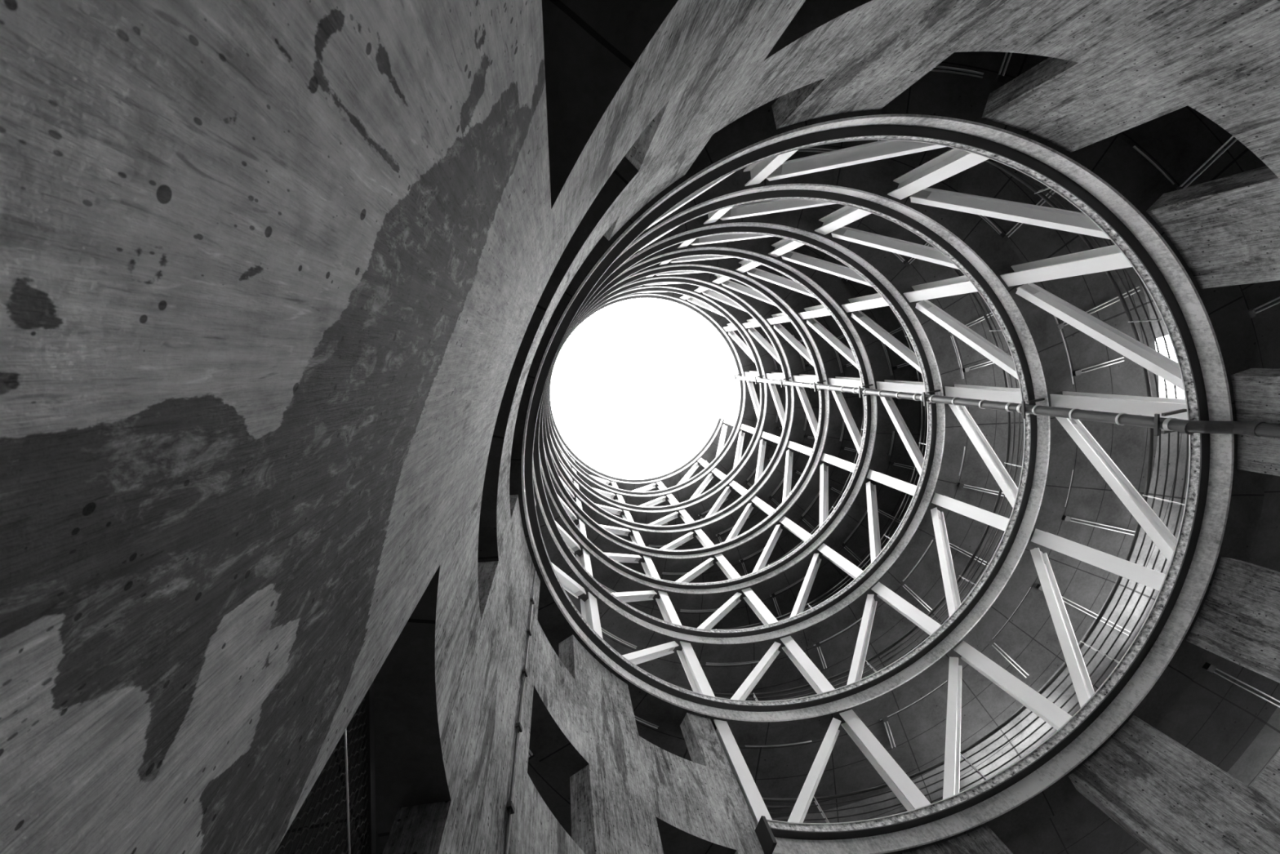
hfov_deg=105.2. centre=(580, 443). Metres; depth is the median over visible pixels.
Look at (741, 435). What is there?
brace
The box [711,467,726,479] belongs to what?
steel column
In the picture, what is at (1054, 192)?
conduit
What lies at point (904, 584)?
conduit
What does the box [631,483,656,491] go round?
brace
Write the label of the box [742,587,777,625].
steel column
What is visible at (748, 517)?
conduit
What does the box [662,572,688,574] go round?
conduit
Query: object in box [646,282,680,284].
brace
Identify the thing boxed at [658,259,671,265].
steel column
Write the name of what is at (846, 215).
steel column
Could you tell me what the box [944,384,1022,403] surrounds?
steel column
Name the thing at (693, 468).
brace
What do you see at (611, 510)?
brace
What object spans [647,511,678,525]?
brace
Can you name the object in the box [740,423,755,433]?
steel column
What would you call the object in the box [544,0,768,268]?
wall
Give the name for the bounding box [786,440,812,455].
steel column
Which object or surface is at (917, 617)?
steel column
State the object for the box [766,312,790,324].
steel column
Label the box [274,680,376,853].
mesh screen
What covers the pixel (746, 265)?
steel column
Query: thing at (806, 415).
conduit
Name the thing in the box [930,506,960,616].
brace
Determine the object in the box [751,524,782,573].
brace
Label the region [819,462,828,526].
brace
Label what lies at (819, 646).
conduit
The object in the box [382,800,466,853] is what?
concrete pier
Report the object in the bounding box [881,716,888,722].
junction box
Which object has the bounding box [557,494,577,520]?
brace
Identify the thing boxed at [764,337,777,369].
conduit
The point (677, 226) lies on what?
brace
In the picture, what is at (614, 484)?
steel column
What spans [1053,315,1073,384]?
conduit
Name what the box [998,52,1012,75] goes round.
conduit
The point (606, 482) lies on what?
brace
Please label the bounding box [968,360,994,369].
conduit
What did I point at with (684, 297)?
steel column
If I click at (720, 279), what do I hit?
steel column
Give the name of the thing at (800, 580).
conduit
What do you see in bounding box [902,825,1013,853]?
concrete pier
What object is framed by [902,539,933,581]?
conduit
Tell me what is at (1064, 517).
junction box
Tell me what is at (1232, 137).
conduit
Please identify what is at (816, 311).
steel column
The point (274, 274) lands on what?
wall
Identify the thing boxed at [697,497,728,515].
conduit
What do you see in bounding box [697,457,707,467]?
steel column
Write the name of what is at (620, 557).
brace
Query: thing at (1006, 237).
junction box
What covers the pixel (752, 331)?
brace
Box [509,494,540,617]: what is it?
concrete pier
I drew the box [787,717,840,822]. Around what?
brace
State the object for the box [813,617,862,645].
conduit
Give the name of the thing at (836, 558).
steel column
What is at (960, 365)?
conduit
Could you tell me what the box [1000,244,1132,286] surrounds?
diagonal beam
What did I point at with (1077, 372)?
junction box
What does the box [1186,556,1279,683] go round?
concrete pier
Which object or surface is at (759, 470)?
brace
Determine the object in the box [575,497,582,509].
steel column
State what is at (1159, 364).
brace
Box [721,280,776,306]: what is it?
brace
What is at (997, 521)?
steel column
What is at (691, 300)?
brace
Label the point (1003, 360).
brace
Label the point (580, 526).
steel column
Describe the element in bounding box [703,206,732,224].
steel column
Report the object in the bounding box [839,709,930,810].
steel column
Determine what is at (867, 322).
brace
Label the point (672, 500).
steel column
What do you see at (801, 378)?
steel column
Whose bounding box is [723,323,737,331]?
steel column
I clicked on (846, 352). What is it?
brace
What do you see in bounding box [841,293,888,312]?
steel column
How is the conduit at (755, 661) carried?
attached to the wall at (1234, 729)
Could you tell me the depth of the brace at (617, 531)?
22.48 m
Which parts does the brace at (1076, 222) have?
gusset plate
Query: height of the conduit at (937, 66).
0.135 m
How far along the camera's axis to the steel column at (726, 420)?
32.44 m
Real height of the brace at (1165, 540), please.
2.943 m
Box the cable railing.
[673,158,1188,822]
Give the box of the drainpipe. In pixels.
[732,373,1279,438]
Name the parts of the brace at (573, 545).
gusset plate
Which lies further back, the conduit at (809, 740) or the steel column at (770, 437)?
the steel column at (770, 437)
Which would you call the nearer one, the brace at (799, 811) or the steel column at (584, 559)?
the brace at (799, 811)
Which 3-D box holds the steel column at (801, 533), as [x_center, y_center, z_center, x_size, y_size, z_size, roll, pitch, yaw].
[8.848,3.575,19.709,0.350,2.752,0.337,-43,-81,5]
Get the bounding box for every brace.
[551,562,586,598]
[555,520,581,553]
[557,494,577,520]
[559,476,574,497]
[560,462,573,480]
[590,475,609,484]
[591,487,615,498]
[595,503,622,515]
[599,524,631,535]
[604,552,641,563]
[611,590,657,602]
[622,640,679,664]
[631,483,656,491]
[637,291,666,293]
[638,496,666,506]
[639,226,678,250]
[646,171,735,229]
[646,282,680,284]
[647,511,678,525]
[654,271,705,275]
[659,531,693,550]
[669,255,733,262]
[675,557,714,582]
[677,462,698,484]
[687,297,724,316]
[689,473,713,499]
[690,233,774,245]
[697,591,742,629]
[702,288,746,311]
[705,486,731,517]
[715,423,727,456]
[720,199,836,220]
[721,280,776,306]
[725,502,753,541]
[728,330,755,362]
[730,641,781,700]
[733,431,745,468]
[746,267,815,297]
[746,380,759,418]
[748,327,780,364]
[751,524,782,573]
[754,439,766,483]
[765,139,946,181]
[768,382,785,426]
[773,323,813,366]
[781,250,871,286]
[782,448,793,502]
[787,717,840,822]
[790,553,822,617]
[795,386,817,438]
[806,317,858,369]
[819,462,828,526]
[831,226,959,269]
[831,390,862,453]
[846,594,876,684]
[851,310,921,373]
[866,480,881,562]
[879,395,924,474]
[909,187,1110,239]
[915,299,1017,379]
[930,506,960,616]
[942,656,961,799]
[948,404,1017,507]
[1015,283,1183,390]
[1030,547,1094,706]
[1055,416,1177,562]
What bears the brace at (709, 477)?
attached to the wall at (1234, 729)
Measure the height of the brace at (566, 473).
2.957 m
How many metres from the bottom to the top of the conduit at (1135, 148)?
0.097 m
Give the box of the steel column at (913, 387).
[875,379,925,394]
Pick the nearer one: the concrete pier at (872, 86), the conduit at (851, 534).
the concrete pier at (872, 86)
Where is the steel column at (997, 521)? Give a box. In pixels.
[931,493,1008,531]
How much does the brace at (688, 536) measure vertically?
2.939 m
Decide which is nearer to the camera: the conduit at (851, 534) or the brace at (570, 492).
the conduit at (851, 534)
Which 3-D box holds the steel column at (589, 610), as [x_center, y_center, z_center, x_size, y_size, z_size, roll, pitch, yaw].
[0.269,4.582,12.310,0.337,2.752,0.350,-43,-81,5]
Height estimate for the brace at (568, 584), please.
2.957 m
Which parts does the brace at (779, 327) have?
gusset plate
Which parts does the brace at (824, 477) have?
gusset plate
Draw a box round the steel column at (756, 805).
[713,719,772,826]
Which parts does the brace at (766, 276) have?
gusset plate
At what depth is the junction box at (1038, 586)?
11.88 m
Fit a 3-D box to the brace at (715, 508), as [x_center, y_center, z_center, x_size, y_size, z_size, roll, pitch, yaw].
[7.169,3.346,25.755,2.721,2.943,0.276,-28,-80,2]
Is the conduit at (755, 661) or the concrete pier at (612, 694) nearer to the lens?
the concrete pier at (612, 694)
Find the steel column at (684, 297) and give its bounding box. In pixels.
[680,294,690,299]
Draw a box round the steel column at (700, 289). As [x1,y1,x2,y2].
[694,285,706,293]
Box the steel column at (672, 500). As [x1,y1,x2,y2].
[666,493,679,504]
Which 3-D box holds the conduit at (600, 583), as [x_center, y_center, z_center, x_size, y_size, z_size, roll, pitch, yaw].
[0.736,4.971,17.196,1.804,0.161,0.138,34,-83,-8]
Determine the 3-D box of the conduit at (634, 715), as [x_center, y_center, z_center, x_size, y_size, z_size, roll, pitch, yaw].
[1.026,6.057,11.017,1.804,0.161,0.138,34,-83,-8]
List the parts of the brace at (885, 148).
gusset plate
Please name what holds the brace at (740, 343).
attached to the wall at (1234, 729)
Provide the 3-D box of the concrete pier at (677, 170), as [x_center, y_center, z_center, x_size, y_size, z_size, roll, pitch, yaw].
[1.005,-3.994,7.431,1.701,1.612,0.412,-39,-81,4]
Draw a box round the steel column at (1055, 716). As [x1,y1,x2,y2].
[953,640,1071,729]
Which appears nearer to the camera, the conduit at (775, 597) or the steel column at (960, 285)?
the steel column at (960, 285)
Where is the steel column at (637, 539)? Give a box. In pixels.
[630,529,644,546]
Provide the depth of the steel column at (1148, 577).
10.15 m
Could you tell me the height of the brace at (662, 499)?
2.939 m
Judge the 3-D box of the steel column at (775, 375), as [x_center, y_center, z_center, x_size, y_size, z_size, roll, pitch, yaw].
[10.434,-3.514,25.446,0.337,2.752,0.350,-12,-80,0]
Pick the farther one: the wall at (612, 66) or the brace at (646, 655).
the brace at (646, 655)
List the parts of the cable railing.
post, post, post, post, post, post, post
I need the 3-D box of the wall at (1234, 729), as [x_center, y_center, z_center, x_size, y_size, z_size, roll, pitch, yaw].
[4.637,-0.629,16.687,20.640,33.099,20.640,9,-81,-4]
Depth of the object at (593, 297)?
11.37 m
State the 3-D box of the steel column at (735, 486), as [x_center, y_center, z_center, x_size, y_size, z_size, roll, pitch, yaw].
[8.559,2.489,25.888,0.350,2.752,0.337,-43,-81,5]
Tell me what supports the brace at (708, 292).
attached to the wall at (1234, 729)
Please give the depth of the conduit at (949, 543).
15.11 m
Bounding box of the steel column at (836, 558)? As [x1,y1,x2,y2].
[817,543,863,578]
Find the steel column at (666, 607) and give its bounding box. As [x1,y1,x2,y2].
[655,591,681,625]
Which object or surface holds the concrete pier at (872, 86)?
on the wall at (446, 735)
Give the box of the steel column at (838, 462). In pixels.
[821,453,855,472]
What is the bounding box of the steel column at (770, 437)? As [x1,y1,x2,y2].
[760,431,780,443]
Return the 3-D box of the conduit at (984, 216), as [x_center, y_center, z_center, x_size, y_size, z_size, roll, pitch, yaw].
[9.164,-5.058,11.006,0.928,0.097,0.096,38,-84,-8]
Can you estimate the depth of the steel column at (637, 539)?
22.77 m
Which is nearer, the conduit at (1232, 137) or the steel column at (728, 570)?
the conduit at (1232, 137)
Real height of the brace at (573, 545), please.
2.957 m
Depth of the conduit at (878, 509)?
18.14 m
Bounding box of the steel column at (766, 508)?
[751,495,774,515]
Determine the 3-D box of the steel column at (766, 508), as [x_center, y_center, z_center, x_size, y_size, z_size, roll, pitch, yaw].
[8.703,3.032,22.798,0.350,2.752,0.337,-43,-81,5]
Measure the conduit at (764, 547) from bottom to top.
0.170 m
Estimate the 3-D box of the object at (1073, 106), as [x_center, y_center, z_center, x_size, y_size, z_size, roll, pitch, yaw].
[7.218,-4.992,7.021,1.632,1.607,0.408,19,-81,-6]
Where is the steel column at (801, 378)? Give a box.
[793,373,817,383]
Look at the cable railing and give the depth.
10.01 m
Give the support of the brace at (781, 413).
attached to the wall at (1234, 729)
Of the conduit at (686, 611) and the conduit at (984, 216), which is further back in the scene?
the conduit at (686, 611)
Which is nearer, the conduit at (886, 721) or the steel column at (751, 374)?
the conduit at (886, 721)
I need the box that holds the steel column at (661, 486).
[656,480,666,489]
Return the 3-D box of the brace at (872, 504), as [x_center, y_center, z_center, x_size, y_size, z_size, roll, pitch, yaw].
[9.922,2.788,16.474,0.276,2.942,2.710,32,-83,-8]
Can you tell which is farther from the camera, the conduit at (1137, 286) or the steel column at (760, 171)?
the conduit at (1137, 286)
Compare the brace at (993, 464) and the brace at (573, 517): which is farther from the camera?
the brace at (573, 517)
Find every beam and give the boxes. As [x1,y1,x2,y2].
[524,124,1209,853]
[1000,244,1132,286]
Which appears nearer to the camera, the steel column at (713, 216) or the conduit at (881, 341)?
the steel column at (713, 216)
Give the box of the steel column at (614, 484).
[610,481,617,488]
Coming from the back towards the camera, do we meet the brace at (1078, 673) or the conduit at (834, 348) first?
the conduit at (834, 348)
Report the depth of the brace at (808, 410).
22.59 m
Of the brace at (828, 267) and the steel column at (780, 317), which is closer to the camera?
the brace at (828, 267)
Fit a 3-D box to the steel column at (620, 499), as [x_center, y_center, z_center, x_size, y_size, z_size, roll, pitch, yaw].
[2.356,3.494,28.443,0.350,2.752,0.337,16,-81,-5]
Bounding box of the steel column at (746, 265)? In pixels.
[735,259,759,272]
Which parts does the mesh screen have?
rail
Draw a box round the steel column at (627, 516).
[622,510,633,521]
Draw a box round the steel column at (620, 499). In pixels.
[615,493,625,502]
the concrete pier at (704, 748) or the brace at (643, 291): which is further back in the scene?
the brace at (643, 291)
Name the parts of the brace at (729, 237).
gusset plate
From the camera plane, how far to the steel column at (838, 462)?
19.65 m
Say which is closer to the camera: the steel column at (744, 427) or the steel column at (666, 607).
the steel column at (666, 607)
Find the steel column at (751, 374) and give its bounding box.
[744,370,758,377]
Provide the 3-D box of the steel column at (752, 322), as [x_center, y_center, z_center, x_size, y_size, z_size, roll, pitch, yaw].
[9.061,-6.282,25.145,0.337,2.752,0.350,-40,-81,4]
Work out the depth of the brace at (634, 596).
16.06 m
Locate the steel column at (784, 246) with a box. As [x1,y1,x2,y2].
[768,238,804,257]
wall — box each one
[0,0,554,853]
[276,0,1279,853]
[377,0,1279,853]
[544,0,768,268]
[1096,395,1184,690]
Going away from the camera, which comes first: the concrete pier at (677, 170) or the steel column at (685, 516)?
the concrete pier at (677, 170)
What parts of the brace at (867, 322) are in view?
gusset plate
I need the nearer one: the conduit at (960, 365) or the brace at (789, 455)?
the conduit at (960, 365)
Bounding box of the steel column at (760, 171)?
[743,150,797,186]
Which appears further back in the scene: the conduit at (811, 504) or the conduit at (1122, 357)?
the conduit at (811, 504)
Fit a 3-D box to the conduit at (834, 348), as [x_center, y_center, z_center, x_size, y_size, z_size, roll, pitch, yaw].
[10.788,-3.894,20.601,0.142,0.165,1.864,-22,-80,1]
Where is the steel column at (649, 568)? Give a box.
[640,555,660,578]
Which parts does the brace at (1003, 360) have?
gusset plate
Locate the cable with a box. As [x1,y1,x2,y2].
[503,568,536,853]
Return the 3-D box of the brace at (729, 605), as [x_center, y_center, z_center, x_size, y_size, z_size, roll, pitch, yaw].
[4.540,5.759,16.220,2.679,2.939,0.276,1,-80,-3]
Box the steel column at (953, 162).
[887,147,989,199]
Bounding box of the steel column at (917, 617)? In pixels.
[871,582,941,635]
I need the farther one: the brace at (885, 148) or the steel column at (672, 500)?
the steel column at (672, 500)
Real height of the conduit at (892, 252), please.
0.097 m
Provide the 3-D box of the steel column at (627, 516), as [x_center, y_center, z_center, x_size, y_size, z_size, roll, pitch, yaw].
[2.500,4.037,25.353,0.350,2.752,0.337,16,-81,-5]
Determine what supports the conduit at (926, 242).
attached to the wall at (1234, 729)
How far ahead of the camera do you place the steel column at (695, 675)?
13.15 m
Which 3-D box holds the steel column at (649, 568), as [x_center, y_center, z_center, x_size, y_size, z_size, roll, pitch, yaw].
[2.790,5.123,19.174,0.350,2.752,0.337,16,-81,-5]
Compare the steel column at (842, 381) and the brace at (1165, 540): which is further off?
the steel column at (842, 381)
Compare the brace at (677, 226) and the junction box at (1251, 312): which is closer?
the junction box at (1251, 312)
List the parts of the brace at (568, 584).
gusset plate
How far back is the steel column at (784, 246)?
16.17 m
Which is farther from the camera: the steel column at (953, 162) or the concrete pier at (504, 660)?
the steel column at (953, 162)
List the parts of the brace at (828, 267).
gusset plate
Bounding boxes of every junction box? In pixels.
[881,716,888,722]
[956,482,964,487]
[962,367,969,372]
[988,639,995,644]
[1002,235,1008,241]
[1035,583,1043,591]
[1057,322,1064,329]
[1061,515,1071,521]
[1071,368,1081,376]
[1201,662,1217,672]
[1248,309,1256,318]
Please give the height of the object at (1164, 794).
1.610 m
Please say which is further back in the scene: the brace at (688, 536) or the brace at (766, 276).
the brace at (688, 536)
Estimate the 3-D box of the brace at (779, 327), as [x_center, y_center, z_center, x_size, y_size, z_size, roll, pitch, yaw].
[9.953,-4.373,22.119,0.276,2.928,2.564,-26,-80,2]
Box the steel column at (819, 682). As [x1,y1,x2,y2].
[780,635,834,693]
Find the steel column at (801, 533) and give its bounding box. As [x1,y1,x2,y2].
[778,515,812,542]
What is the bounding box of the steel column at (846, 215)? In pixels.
[814,205,871,235]
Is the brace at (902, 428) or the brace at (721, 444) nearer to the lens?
the brace at (902, 428)
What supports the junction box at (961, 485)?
attached to the wall at (1234, 729)
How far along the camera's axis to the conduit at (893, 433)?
17.86 m
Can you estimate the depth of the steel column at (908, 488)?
16.50 m
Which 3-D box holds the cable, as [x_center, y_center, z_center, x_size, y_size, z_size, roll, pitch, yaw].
[-0.653,3.418,4.472,0.050,10.579,0.099,-18,-80,1]
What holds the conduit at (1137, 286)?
attached to the wall at (1234, 729)
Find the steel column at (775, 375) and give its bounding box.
[765,372,784,380]
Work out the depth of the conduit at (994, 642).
12.07 m
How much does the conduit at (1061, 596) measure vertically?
0.028 m
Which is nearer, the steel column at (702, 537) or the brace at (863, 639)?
the brace at (863, 639)
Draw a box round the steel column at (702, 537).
[694,528,714,547]
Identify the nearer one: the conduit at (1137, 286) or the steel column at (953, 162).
the steel column at (953, 162)
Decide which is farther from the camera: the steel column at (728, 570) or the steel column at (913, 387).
the steel column at (728, 570)
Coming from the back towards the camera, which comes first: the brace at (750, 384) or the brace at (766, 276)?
the brace at (750, 384)
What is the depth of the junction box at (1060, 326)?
11.24 m
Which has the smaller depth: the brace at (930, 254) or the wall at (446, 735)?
the wall at (446, 735)
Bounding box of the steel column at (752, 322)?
[742,318,759,328]
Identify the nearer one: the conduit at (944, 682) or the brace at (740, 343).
the conduit at (944, 682)
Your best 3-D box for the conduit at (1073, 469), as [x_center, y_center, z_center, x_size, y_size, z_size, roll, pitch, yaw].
[11.698,1.064,11.688,0.095,0.095,0.904,6,-80,-4]
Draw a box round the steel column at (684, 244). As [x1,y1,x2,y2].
[677,238,696,248]
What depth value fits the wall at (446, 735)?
5.68 m
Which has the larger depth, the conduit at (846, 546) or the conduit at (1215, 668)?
the conduit at (846, 546)
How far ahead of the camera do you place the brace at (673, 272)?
22.27 m
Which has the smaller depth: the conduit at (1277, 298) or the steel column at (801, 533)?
the conduit at (1277, 298)
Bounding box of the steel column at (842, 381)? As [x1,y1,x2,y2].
[828,376,862,387]
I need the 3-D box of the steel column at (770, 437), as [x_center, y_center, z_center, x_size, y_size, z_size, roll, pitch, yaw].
[10.287,-0.266,25.747,0.337,2.752,0.350,17,-81,-5]
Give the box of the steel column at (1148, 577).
[1031,528,1165,591]
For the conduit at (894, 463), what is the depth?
17.98 m
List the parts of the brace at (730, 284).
gusset plate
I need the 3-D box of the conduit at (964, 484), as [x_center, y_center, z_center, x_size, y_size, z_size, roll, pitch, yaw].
[12.586,1.467,14.939,1.920,0.028,0.109,12,-81,-5]
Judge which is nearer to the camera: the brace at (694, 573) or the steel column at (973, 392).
the steel column at (973, 392)
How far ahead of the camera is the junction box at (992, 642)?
11.93 m
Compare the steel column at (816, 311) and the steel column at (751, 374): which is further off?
the steel column at (751, 374)
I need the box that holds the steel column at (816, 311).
[798,304,831,319]
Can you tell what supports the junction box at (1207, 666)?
attached to the wall at (1234, 729)
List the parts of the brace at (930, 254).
gusset plate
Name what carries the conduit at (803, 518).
attached to the wall at (1234, 729)
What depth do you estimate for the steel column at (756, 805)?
9.81 m
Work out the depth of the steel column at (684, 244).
16.54 m
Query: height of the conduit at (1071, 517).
0.028 m
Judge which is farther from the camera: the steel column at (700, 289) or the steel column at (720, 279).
the steel column at (700, 289)
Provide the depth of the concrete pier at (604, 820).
6.84 m
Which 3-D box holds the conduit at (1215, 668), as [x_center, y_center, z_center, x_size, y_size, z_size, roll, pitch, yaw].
[12.731,4.712,9.005,2.880,0.028,0.118,26,-82,-7]
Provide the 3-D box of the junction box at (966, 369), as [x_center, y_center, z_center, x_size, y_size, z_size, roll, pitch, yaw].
[11.479,-2.212,14.489,0.140,0.070,0.120,-16,-80,0]
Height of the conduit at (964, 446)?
0.095 m
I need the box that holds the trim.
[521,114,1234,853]
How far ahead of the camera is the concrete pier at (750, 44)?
4.33 m
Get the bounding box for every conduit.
[600,582,617,592]
[600,626,636,648]
[634,715,658,728]
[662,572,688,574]
[680,608,718,612]
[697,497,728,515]
[706,660,759,665]
[715,516,749,536]
[738,546,764,561]
[745,740,811,746]
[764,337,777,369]
[769,575,805,596]
[770,476,784,496]
[773,596,781,616]
[792,334,805,371]
[797,147,836,152]
[801,491,819,516]
[802,518,817,531]
[803,414,807,430]
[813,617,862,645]
[817,646,826,668]
[834,348,842,373]
[840,420,844,440]
[844,508,867,543]
[844,546,867,567]
[877,509,900,522]
[880,341,893,375]
[880,681,945,719]
[883,720,895,748]
[888,431,894,455]
[892,252,904,262]
[893,462,917,470]
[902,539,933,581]
[902,584,932,611]
[907,242,928,264]
[930,65,983,78]
[948,331,964,378]
[949,542,988,565]
[958,446,964,475]
[963,484,1005,496]
[964,312,993,327]
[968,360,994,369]
[978,214,1001,234]
[991,642,1028,677]
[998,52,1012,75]
[1005,189,1055,237]
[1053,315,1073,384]
[1061,595,1130,635]
[1062,286,1140,326]
[1065,469,1073,506]
[1070,517,1135,535]
[1080,356,1124,373]
[1133,146,1174,184]
[1179,136,1237,188]
[1213,668,1279,707]
[1253,296,1279,313]
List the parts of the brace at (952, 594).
gusset plate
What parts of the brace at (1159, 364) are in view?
gusset plate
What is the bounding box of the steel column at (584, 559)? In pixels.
[576,548,592,576]
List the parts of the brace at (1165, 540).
gusset plate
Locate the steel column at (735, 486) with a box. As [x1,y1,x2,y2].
[728,480,747,495]
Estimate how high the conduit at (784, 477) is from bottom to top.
0.143 m
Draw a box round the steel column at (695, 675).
[676,640,715,696]
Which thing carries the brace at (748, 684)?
attached to the wall at (1234, 729)
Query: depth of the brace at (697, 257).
19.15 m
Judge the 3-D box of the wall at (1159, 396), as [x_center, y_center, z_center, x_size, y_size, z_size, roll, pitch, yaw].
[4.613,-0.721,17.204,21.000,34.214,21.000,0,-80,-3]
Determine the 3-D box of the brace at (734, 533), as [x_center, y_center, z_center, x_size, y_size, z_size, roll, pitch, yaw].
[7.313,3.889,22.666,2.721,2.943,0.276,-28,-80,2]
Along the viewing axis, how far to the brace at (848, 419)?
19.46 m
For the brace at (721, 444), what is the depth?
32.26 m
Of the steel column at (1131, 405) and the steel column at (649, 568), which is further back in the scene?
the steel column at (649, 568)
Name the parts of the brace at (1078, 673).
gusset plate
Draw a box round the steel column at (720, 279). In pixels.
[712,274,730,284]
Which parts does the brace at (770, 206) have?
gusset plate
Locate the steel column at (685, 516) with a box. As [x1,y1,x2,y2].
[679,509,694,523]
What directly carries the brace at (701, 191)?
attached to the wall at (1234, 729)
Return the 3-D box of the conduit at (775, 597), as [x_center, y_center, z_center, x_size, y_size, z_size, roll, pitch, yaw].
[7.334,6.074,18.200,0.099,0.028,0.840,-22,-80,1]
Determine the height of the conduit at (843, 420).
0.095 m
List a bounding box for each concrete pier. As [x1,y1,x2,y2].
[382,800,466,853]
[477,560,533,772]
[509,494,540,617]
[559,634,638,734]
[569,764,663,853]
[603,134,712,240]
[624,0,805,171]
[680,712,733,772]
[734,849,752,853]
[771,52,954,129]
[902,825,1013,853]
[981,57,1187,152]
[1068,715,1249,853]
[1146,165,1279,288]
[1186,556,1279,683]
[1230,368,1279,475]
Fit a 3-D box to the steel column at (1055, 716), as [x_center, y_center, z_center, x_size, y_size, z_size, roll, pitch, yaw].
[9.282,5.205,10.441,0.350,2.752,0.337,-43,-81,5]
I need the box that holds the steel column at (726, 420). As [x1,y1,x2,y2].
[723,417,735,426]
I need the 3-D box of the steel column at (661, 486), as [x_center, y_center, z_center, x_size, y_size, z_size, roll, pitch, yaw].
[5.407,2.970,31.945,0.350,2.752,0.337,-13,-80,0]
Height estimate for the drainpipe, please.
31.750 m
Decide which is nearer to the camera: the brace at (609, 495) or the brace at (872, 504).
the brace at (872, 504)
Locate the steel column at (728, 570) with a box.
[715,553,740,579]
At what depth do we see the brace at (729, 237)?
16.03 m
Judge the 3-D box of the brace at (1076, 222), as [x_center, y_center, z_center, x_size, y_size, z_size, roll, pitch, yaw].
[8.485,-4.540,9.511,2.721,2.943,0.276,34,-83,-8]
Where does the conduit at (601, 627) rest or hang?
attached to the wall at (1234, 729)
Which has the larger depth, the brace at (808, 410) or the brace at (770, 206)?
the brace at (808, 410)
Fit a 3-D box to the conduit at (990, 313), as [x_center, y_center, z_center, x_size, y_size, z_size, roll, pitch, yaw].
[11.861,-3.708,14.336,1.920,0.028,0.110,-26,-80,2]
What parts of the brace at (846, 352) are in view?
gusset plate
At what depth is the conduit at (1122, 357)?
11.40 m
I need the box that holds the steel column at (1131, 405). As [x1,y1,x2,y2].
[1049,391,1187,420]
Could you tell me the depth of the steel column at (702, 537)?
22.95 m
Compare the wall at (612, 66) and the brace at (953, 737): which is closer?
the wall at (612, 66)
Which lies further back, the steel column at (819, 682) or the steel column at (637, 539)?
the steel column at (637, 539)
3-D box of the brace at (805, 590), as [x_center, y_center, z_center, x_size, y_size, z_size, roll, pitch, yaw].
[7.603,4.975,16.487,2.721,2.943,0.276,-28,-80,2]
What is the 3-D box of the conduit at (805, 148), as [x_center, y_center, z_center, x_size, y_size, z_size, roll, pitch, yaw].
[5.567,-6.523,10.871,1.445,0.135,0.118,5,-80,-4]
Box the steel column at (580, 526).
[577,518,586,537]
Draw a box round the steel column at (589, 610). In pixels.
[580,591,603,639]
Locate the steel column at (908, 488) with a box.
[866,469,916,495]
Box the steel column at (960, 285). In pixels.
[903,275,977,302]

